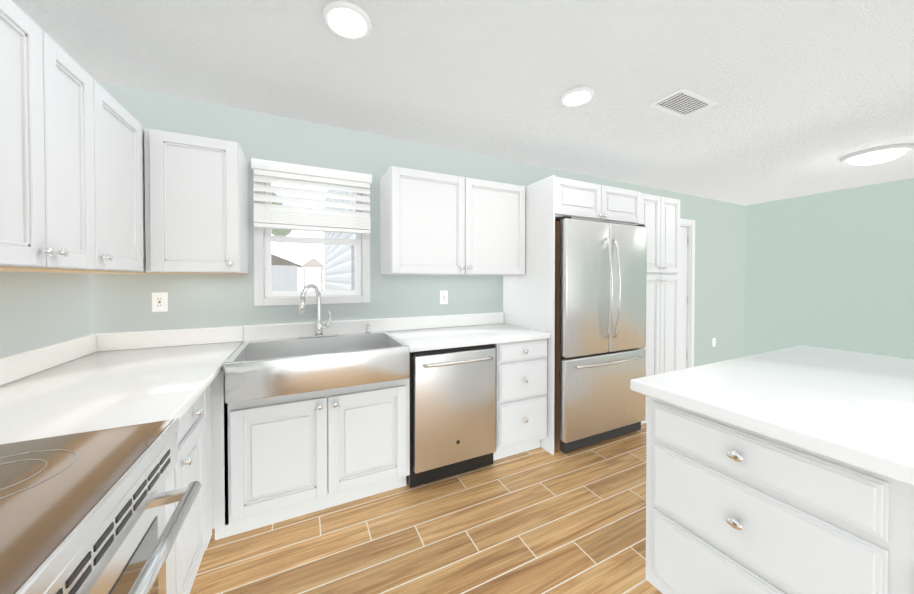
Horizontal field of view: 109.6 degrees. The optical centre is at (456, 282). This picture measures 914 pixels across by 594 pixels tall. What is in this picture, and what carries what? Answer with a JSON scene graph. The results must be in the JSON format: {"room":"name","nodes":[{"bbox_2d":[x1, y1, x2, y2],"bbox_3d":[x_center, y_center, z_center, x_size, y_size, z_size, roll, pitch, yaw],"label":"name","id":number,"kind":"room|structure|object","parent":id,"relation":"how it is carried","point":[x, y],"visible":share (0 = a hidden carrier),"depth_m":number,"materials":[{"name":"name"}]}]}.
{"room":"kitchen","nodes":[
{"label":"kitchen","id":0,"kind":"room"},
{"bbox_2d":[0,271,92,357],"bbox_3d":[-0.816,0.115,-0.941,0.150,2.440,6.350,0,1,-26],"label":"wall","id":1,"kind":"structure","parent":0,"point":[40,309],"depth_m":1.47,"materials":[{"name":"paint"}]},
{"bbox_2d":[0,0,111,271],"bbox_3d":[-1.449,-0.417,0.953,0.345,0.740,0.599,0,1,-26],"label":"upper cabinet","id":2,"kind":"object","parent":1,"relation":"attached to","point":[72,180],"depth_m":1.02,"materials":[{"name":"white wood"}]},
{"bbox_2d":[59,93,147,273],"bbox_3d":[-1.630,-0.421,1.330,0.345,0.740,0.470,0,1,-26],"label":"upper cabinet","id":3,"kind":"object","parent":1,"relation":"attached to","point":[128,163],"depth_m":1.50,"materials":[{"name":"white wood"}]},
{"bbox_2d":[92,81,744,366],"bbox_3d":[1.129,0.065,3.430,7.140,2.440,0.150,0,1,-26],"label":"wall","id":4,"kind":"structure","parent":0,"point":[122,302],"depth_m":2.45,"materials":[{"name":"paint"}]},
{"bbox_2d":[152,292,167,311],"bbox_3d":[-1.791,0.117,1.941,0.072,0.116,0.009,0,1,-26],"label":"electrical outlet","id":5,"kind":"object","parent":4,"relation":"attached to","point":[159,302],"visible":1,"depth_m":1.94,"materials":[{"name":"white plastic"}]},
{"bbox_2d":[144,128,247,273],"bbox_3d":[-1.492,-0.427,1.887,0.407,0.740,0.343,0,1,-26],"label":"upper cabinet","id":6,"kind":"object","parent":4,"relation":"attached to","point":[196,206],"depth_m":1.74,"materials":[{"name":"white wood"}]},
{"bbox_2d":[253,171,369,305],"bbox_3d":[-1.043,-0.324,2.377,0.761,0.958,0.162,0,1,-26],"label":"window","id":7,"kind":"structure","parent":4,"relation":"in","point":[265,294],"depth_m":2.33,"materials":[{"name":"white"}]},
{"bbox_2d":[251,158,371,269],"bbox_3d":[-0.988,-0.445,2.260,0.765,0.717,0.077,0,1,-26],"label":"window blind","id":8,"kind":"object","parent":7,"relation":"attached to","point":[274,216],"visible":1,"depth_m":2.23,"materials":[{"name":"white plastic"}]},
{"bbox_2d":[440,291,447,303],"bbox_3d":[-0.112,0.125,2.747,0.072,0.116,0.009,0,1,-26],"label":"electrical outlet","id":9,"kind":"object","parent":4,"relation":"attached to","point":[443,297],"visible":1,"depth_m":2.74,"materials":[{"name":"white plastic"}]},
{"bbox_2d":[380,166,524,274],"bbox_3d":[-0.011,-0.435,2.598,1.132,0.740,0.343,0,1,-26],"label":"upper cabinet","id":10,"kind":"object","parent":4,"relation":"attached to","point":[432,223],"depth_m":2.41,"materials":[{"name":"white wood"}]},
{"bbox_2d":[525,175,642,234],"bbox_3d":[1.039,-0.659,2.927,0.996,0.300,0.653,0,1,-26],"label":"upper cabinet","id":11,"kind":"object","parent":4,"relation":"attached to","point":[552,197],"depth_m":2.58,"materials":[{"name":"white wood"}]},
{"bbox_2d":[678,226,687,369],"bbox_3d":[2.775,0.263,4.138,0.756,2.011,0.132,0,1,-26],"label":"door","id":12,"kind":"structure","parent":4,"relation":"in","point":[683,302],"depth_m":4.29,"materials":[{"name":"white wood"}]},
{"bbox_2d":[680,218,694,367],"bbox_3d":[2.737,0.221,4.195,0.920,2.110,0.166,0,1,-26],"label":"door frame","id":13,"kind":"structure","parent":4,"relation":"attached to","point":[689,224],"depth_m":4.30,"materials":[{"name":"white wood"}]},
{"bbox_2d":[712,338,715,346],"bbox_3d":[3.634,0.842,4.553,0.072,0.116,0.009,0,1,-26],"label":"electrical outlet","id":14,"kind":"object","parent":4,"relation":"attached to","point":[713,342],"visible":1,"depth_m":4.55,"materials":[{"name":"white plastic"}]},
{"bbox_2d":[190,423,661,593],"bbox_3d":[2.438,1.376,0.718,7.740,0.120,6.500,0,1,-26],"label":"floor","id":15,"kind":"structure","parent":0,"point":[540,520],"depth_m":1.64,"materials":[{"name":"brown wood"}]},
{"bbox_2d":[0,418,200,593],"bbox_3d":[-0.924,0.847,0.441,0.776,0.945,0.764,0,1,-26],"label":"range","id":16,"kind":"object","parent":15,"relation":"on","point":[83,513],"visible":1,"depth_m":0.64,"materials":[{"name":"silver metal"}]},
{"bbox_2d":[165,409,188,593],"bbox_3d":[-1.223,0.878,0.879,0.675,0.872,0.272,0,1,-26],"label":"base cabinet","id":17,"kind":"object","parent":15,"relation":"on","point":[177,561],"depth_m":1.13,"materials":[{"name":"white wood"}]},
{"bbox_2d":[189,387,211,593],"bbox_3d":[-1.335,0.875,1.112,0.675,0.872,0.365,0,1,-26],"label":"base cabinet","id":18,"kind":"object","parent":15,"relation":"on","point":[189,546],"depth_m":1.36,"materials":[{"name":"white wood"}]},
{"bbox_2d":[209,384,211,519],"bbox_3d":[-1.569,0.870,1.598,0.675,0.872,0.824,0,1,-26],"label":"base cabinet","id":19,"kind":"object","parent":15,"relation":"on","point":[210,454],"depth_m":1.50,"materials":[{"name":"white wood"}]},
{"bbox_2d":[0,326,242,444],"bbox_3d":[-1.093,0.371,0.645,0.712,0.138,2.944,0,1,-26],"label":"countertop","id":20,"kind":"structure","parent":19,"relation":"on","point":[94,382],"depth_m":1.29,"materials":[{"name":"white stone"}]},
{"bbox_2d":[406,344,495,487],"bbox_3d":[-0.119,0.857,2.364,0.614,0.856,0.681,0,1,-26],"label":"dishwasher","id":21,"kind":"object","parent":15,"relation":"on","point":[452,411],"visible":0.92,"depth_m":2.09,"materials":[{"name":"silver metal"}]},
{"bbox_2d":[493,339,546,460],"bbox_3d":[0.357,0.858,2.631,0.456,0.872,0.628,0,1,-26],"label":"base cabinet","id":22,"kind":"object","parent":15,"relation":"on","point":[521,366],"depth_m":2.34,"materials":[{"name":"white wood"}]},
{"bbox_2d":[223,312,549,370],"bbox_3d":[-0.352,0.352,2.280,2.032,0.138,0.640,0,1,-26],"label":"countertop","id":23,"kind":"structure","parent":22,"relation":"on","point":[422,333],"depth_m":2.39,"materials":[{"name":"white stone"}]},
{"bbox_2d":[225,331,409,402],"bbox_3d":[-0.818,0.471,1.986,0.905,0.192,0.610,0,1,-26],"label":"sink","id":24,"kind":"object","parent":23,"relation":"in","point":[259,369],"visible":1,"depth_m":1.76,"materials":[{"name":"silver metal"}]},
{"bbox_2d":[366,323,369,332],"bbox_3d":[-0.646,0.333,2.348,0.032,0.072,0.066,0,1,-26],"label":"soap dispenser","id":25,"kind":"object","parent":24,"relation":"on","point":[368,329],"visible":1,"depth_m":2.35,"materials":[{"name":"silver metal"}]},
{"bbox_2d":[298,284,337,338],"bbox_3d":[-0.925,0.188,2.159,0.256,0.366,0.191,0,1,-26],"label":"faucet","id":26,"kind":"object","parent":23,"relation":"on","point":[319,326],"visible":1,"depth_m":2.20,"materials":[{"name":"silver metal"}]},
{"bbox_2d":[554,216,646,452],"bbox_3d":[1.079,0.389,2.867,0.924,1.781,0.781,0,1,-26],"label":"refrigerator","id":27,"kind":"object","parent":15,"relation":"on","point":[600,310],"visible":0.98,"depth_m":2.52,"materials":[{"name":"silver metal"}]},
{"bbox_2d":[641,193,679,423],"bbox_3d":[1.762,0.237,3.295,0.618,2.100,0.633,0,1,-26],"label":"tall cabinet","id":28,"kind":"object","parent":15,"relation":"on","point":[661,215],"depth_m":3.02,"materials":[{"name":"white wood"}]},
{"bbox_2d":[646,396,913,593],"bbox_3d":[1.864,0.880,0.703,1.572,0.873,2.079,0,1,-26],"label":"kitchen island","id":29,"kind":"object","parent":15,"relation":"on","point":[732,509],"visible":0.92,"depth_m":0.96,"materials":[{"name":"white wood"}]},
{"bbox_2d":[630,345,913,485],"bbox_3d":[1.872,0.420,0.691,1.585,0.044,2.120,0,1,-26],"label":"island countertop","id":30,"kind":"structure","parent":29,"relation":"on","point":[853,408],"depth_m":1.10,"materials":[{"name":"white stone"}]},
{"bbox_2d":[12,0,913,205],"bbox_3d":[2.438,-1.184,0.689,7.740,0.120,6.500,0,1,-26],"label":"ceiling","id":31,"kind":"structure","parent":0,"point":[807,95],"depth_m":1.75,"materials":[{"name":"white paint"}]},
{"bbox_2d":[323,0,371,39],"bbox_3d":[-0.471,-1.126,1.390,0.200,0.024,0.200,0,1,-26],"label":"recessed light","id":32,"kind":"object","parent":31,"relation":"in","point":[347,20],"visible":0.98,"depth_m":1.38,"materials":[{"name":"white"}]},
{"bbox_2d":[560,87,594,106],"bbox_3d":[0.737,-1.132,1.969,0.200,0.024,0.200,0,1,-26],"label":"recessed light","id":33,"kind":"object","parent":31,"relation":"in","point":[577,96],"visible":0.98,"depth_m":1.95,"materials":[{"name":"white"}]},
{"bbox_2d":[648,88,718,118],"bbox_3d":[1.440,-1.134,2.052,0.380,0.010,0.210,0,1,-26],"label":"ceiling vent","id":34,"kind":"object","parent":31,"relation":"in","point":[683,103],"visible":1,"depth_m":2.04,"materials":[{"name":"grey"}]},
{"bbox_2d":[841,144,913,164],"bbox_3d":[3.707,-1.128,2.852,0.402,0.139,0.402,0,1,-26],"label":"dome light","id":35,"kind":"object","parent":31,"relation":"attached to","point":[877,155],"visible":0.9,"depth_m":2.77,"materials":[{"name":"white glass"}]},
{"bbox_2d":[744,178,913,359],"bbox_3d":[5.756,0.079,2.213,0.150,2.440,6.350,0,1,-26],"label":"wall","id":36,"kind":"structure","parent":0,"point":[832,270],"depth_m":4.08,"materials":[{"name":"green paint"}]},
{"label":"outside","id":37,"kind":"structure","parent":0,"visible":0},
{"bbox_2d":[271,183,326,290],"bbox_3d":[-12.986,-17.721,47.506,140.000,43.000,0.200,0,1,-26],"label":"sky","id":38,"kind":"structure","parent":37,"point":[303,252],"depth_m":43.75,"materials":[{"name":"white"}]},
{"bbox_3d":[-2.810,1.446,26.519,70.000,0.150,44.840,0,1,-26],"label":"ground","id":39,"kind":"structure","parent":37,"visible":0},
{"bbox_2d":[271,193,291,235],"bbox_3d":[-21.640,-4.571,36.682,5.300,11.650,3.500,0,1,-26],"label":"tree","id":40,"kind":"object","parent":39,"relation":"on","point":[278,231],"depth_m":36.20,"materials":[{"name":"green plant"}]},
{"bbox_2d":[271,254,301,290],"bbox_3d":[-13.473,-0.401,21.847,5.350,3.650,4.400,0,1,-26],"label":"shed","id":41,"kind":"object","parent":39,"relation":"on","point":[284,286],"depth_m":20.71,"materials":[{"name":"grey paint"}]},
{"bbox_2d":[302,258,323,290],"bbox_3d":[-13.399,-0.569,32.729,4.600,3.763,2.279,0,1,-26],"label":"playset","id":42,"kind":"object","parent":39,"relation":"on","point":[313,264],"depth_m":31.40,"materials":[{"name":"beige wood"}]},
{"bbox_2d":[324,190,355,290],"bbox_3d":[-0.241,-0.229,6.791,4.420,3.650,5.600,0,1,-26],"label":"house","id":43,"kind":"structure","parent":39,"relation":"on","point":[340,260],"depth_m":5.07,"materials":[{"name":"white"}]}
]}

